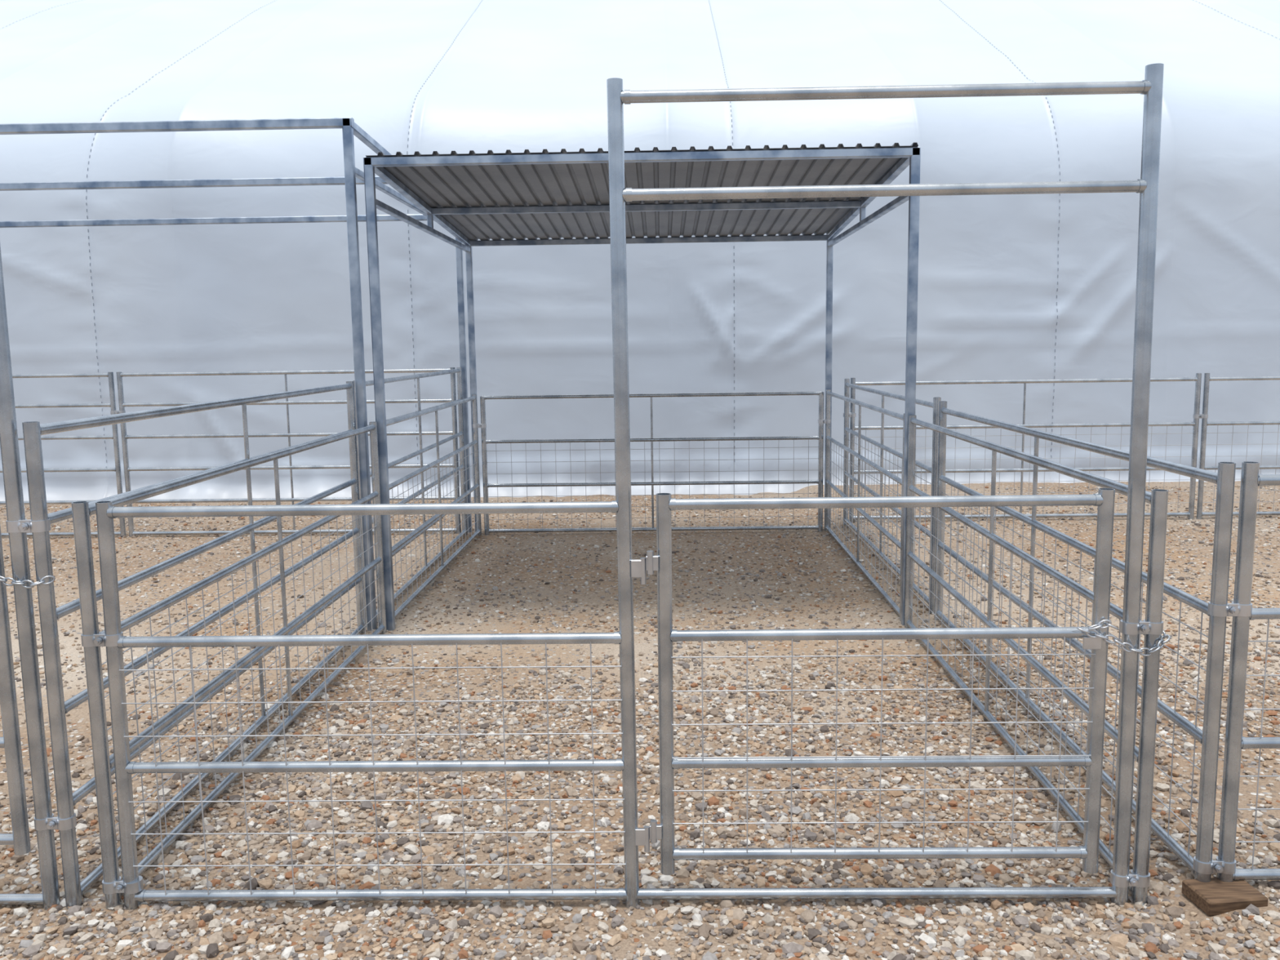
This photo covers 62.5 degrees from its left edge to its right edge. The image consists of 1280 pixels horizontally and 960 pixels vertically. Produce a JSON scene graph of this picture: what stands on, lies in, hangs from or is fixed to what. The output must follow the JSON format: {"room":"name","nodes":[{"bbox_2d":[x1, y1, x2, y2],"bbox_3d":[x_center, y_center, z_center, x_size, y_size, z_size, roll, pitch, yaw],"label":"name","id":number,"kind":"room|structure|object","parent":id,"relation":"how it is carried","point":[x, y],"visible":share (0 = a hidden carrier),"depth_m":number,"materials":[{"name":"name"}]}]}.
{"room":"livestock pen","nodes":[
{"label":"livestock pen","id":0,"kind":"room"},
{"bbox_2d":[0,480,1279,959],"bbox_3d":[0.079,1.208,3.117,80.000,0.122,60.000,-1,8,1],"label":"ground","id":1,"kind":"structure","parent":0,"point":[78,717],"depth_m":5.34,"materials":[{"name":"brown gravel"}]},
{"bbox_2d":[0,245,76,910],"bbox_3d":[-2.474,-0.005,3.002,1.573,2.640,0.060,-1,8,1],"label":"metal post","id":2,"kind":"object","parent":1,"relation":"on","point":[18,526],"visible":0.9,"depth_m":3.04,"materials":[{"name":"grey metal"}]},
{"bbox_2d":[0,525,31,855],"bbox_3d":[-2.489,0.495,3.073,1.328,1.250,0.043,-1,8,1],"label":"gate","id":3,"kind":"object","parent":2,"relation":"attached to","point":[20,837],"visible":1,"depth_m":3.08,"materials":[{"name":"grey metal"}]},
{"bbox_2d":[0,575,55,588],"bbox_3d":[-1.780,0.278,3.004,0.206,0.061,0.047,-1,8,1],"label":"chain","id":4,"kind":"object","parent":2,"relation":"attached to","point":[15,582],"depth_m":2.99,"materials":[{"name":"silver metal"}]},
{"bbox_2d":[0,372,126,537],"bbox_3d":[-6.004,-0.192,9.261,3.057,1.465,0.060,-1,8,1],"label":"panel","id":5,"kind":"object","parent":1,"relation":"on","point":[112,405],"visible":0.78,"depth_m":9.21,"materials":[{"name":"metal"}]},
{"bbox_2d":[22,381,365,909],"bbox_3d":[-1.664,0.367,4.548,0.043,1.465,3.033,-1,8,2],"label":"panel","id":6,"kind":"object","parent":1,"relation":"on","point":[49,614],"visible":0.87,"depth_m":3.48,"materials":[{"name":"metal"}]},
{"bbox_2d":[71,422,386,910],"bbox_3d":[-1.542,0.480,4.561,0.043,1.235,3.033,-1,8,2],"label":"panel","id":7,"kind":"object","parent":1,"relation":"on","point":[82,511],"visible":0.88,"depth_m":3.70,"materials":[{"name":"metal"}]},
{"bbox_2d":[0,117,472,631],"bbox_3d":[-4.602,-0.721,7.629,6.147,2.910,3.220,-1,8,1],"label":"metal frame","id":8,"kind":"object","parent":1,"relation":"on","point":[353,176],"visible":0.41,"depth_m":6.09,"materials":[{"name":"grey metal"}]},
{"bbox_2d":[116,367,461,537],"bbox_3d":[-3.052,-0.226,9.203,2.943,1.465,0.043,-1,8,1],"label":"panel","id":9,"kind":"object","parent":1,"relation":"on","point":[119,375],"visible":0.77,"depth_m":9.18,"materials":[{"name":"metal"}]},
{"bbox_2d":[352,367,467,627],"bbox_3d":[-1.577,-0.041,7.635,0.043,1.465,3.023,-1,8,2],"label":"panel","id":10,"kind":"object","parent":1,"relation":"on","point":[460,434],"visible":0.46,"depth_m":7.67,"materials":[{"name":"metal"}]},
{"bbox_2d":[386,394,481,617],"bbox_3d":[-1.454,0.072,7.648,0.043,1.235,3.023,-1,8,2],"label":"panel","id":11,"kind":"object","parent":1,"relation":"on","point":[473,398],"visible":0.63,"depth_m":7.60,"materials":[{"name":"metal"}]},
{"bbox_2d":[80,62,1164,910],"bbox_3d":[-0.072,0.096,2.969,3.092,2.370,0.060,-1,8,1],"label":"gate","id":12,"kind":"object","parent":1,"relation":"on","point":[131,885],"visible":0.98,"depth_m":3.01,"materials":[{"name":"grey metal"}]},
{"bbox_2d":[645,488,1115,875],"bbox_3d":[0.676,0.590,3.022,1.307,1.125,0.046,-1,8,1],"label":"gate","id":13,"kind":"object","parent":12,"relation":"attached to","point":[661,562],"visible":0.98,"depth_m":3.02,"materials":[{"name":"metal"}]},
{"bbox_2d":[1076,619,1170,656],"bbox_3d":[1.362,0.439,2.981,0.271,0.109,0.078,-1,8,1],"label":"chain","id":14,"kind":"object","parent":12,"relation":"attached to","point":[1092,628],"depth_m":2.96,"materials":[{"name":"silver metal"}]},
{"bbox_2d":[0,0,1279,501],"bbox_3d":[0.405,-5.009,17.391,41.760,8.744,14.013,-1,8,1],"label":"tent wall","id":15,"kind":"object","parent":1,"relation":"on","point":[1043,286],"visible":0.79,"depth_m":11.22,"materials":[{"name":"white fabric"}]},
{"bbox_2d":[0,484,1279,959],"bbox_3d":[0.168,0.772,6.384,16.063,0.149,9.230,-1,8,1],"label":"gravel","id":16,"kind":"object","parent":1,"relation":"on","point":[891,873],"visible":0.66,"depth_m":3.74,"materials":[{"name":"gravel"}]},
{"bbox_2d":[363,142,920,631],"bbox_3d":[0.059,-0.677,7.515,3.094,2.722,3.170,-1,8,1],"label":"shelter","id":17,"kind":"object","parent":1,"relation":"on","point":[508,195],"visible":0.94,"depth_m":6.61,"materials":[{"name":"grey metal"}]},
{"bbox_2d":[472,391,831,534],"bbox_3d":[0.100,-0.133,9.090,3.077,1.222,0.060,-1,8,1],"label":"panel","id":18,"kind":"object","parent":1,"relation":"on","point":[821,421],"visible":0.98,"depth_m":9.08,"materials":[{"name":"metal"}]},
{"bbox_2d":[824,389,904,621],"bbox_3d":[1.574,0.037,7.585,0.043,1.235,3.023,-1,8,2],"label":"panel","id":19,"kind":"object","parent":1,"relation":"on","point":[828,393],"visible":0.7,"depth_m":7.51,"materials":[{"name":"metal"}]},
{"bbox_2d":[842,378,941,613],"bbox_3d":[1.736,-0.044,7.571,0.043,1.255,3.023,-1,8,1],"label":"panel","id":20,"kind":"object","parent":1,"relation":"on","point":[933,469],"visible":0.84,"depth_m":7.22,"materials":[{"name":"metal"}]},
{"bbox_2d":[843,373,1201,522],"bbox_3d":[3.255,-0.264,9.040,3.025,1.255,0.075,-1,8,1],"label":"panel","id":21,"kind":"object","parent":1,"relation":"on","point":[1197,379],"visible":0.8,"depth_m":9.04,"materials":[{"name":"metal"}]},
{"bbox_2d":[904,414,1168,905],"bbox_3d":[1.494,0.445,4.497,0.043,1.235,3.033,-1,8,2],"label":"panel","id":22,"kind":"object","parent":1,"relation":"on","point":[1144,755],"visible":0.87,"depth_m":3.70,"materials":[{"name":"metal"}]},
{"bbox_2d":[933,400,1235,882],"bbox_3d":[1.667,0.379,4.485,0.043,1.255,3.033,-1,8,1],"label":"panel","id":23,"kind":"object","parent":1,"relation":"on","point":[1224,479],"visible":0.74,"depth_m":3.29,"materials":[{"name":"metal"}]},
{"bbox_2d":[1182,877,1267,915],"bbox_3d":[1.677,1.193,3.029,0.180,0.045,0.130,-2,8,-6],"label":"wood block","id":24,"kind":"object","parent":1,"relation":"on","point":[1216,896],"visible":0.84,"depth_m":2.99,"materials":[{"name":"brown wood"}]},
{"bbox_2d":[1192,461,1279,882],"bbox_3d":[3.149,0.557,2.968,3.082,1.255,0.060,-1,8,1],"label":"panel","id":25,"kind":"object","parent":1,"relation":"on","point":[1242,611],"visible":0.94,"depth_m":2.99,"materials":[{"name":"metal"}]},
{"bbox_2d":[1192,373,1279,519],"bbox_3d":[6.238,-0.299,8.990,3.037,1.255,0.060,-1,8,1],"label":"panel","id":26,"kind":"object","parent":1,"relation":"on","point":[1207,379],"visible":0.96,"depth_m":9.00,"materials":[{"name":"metal"}]}
]}

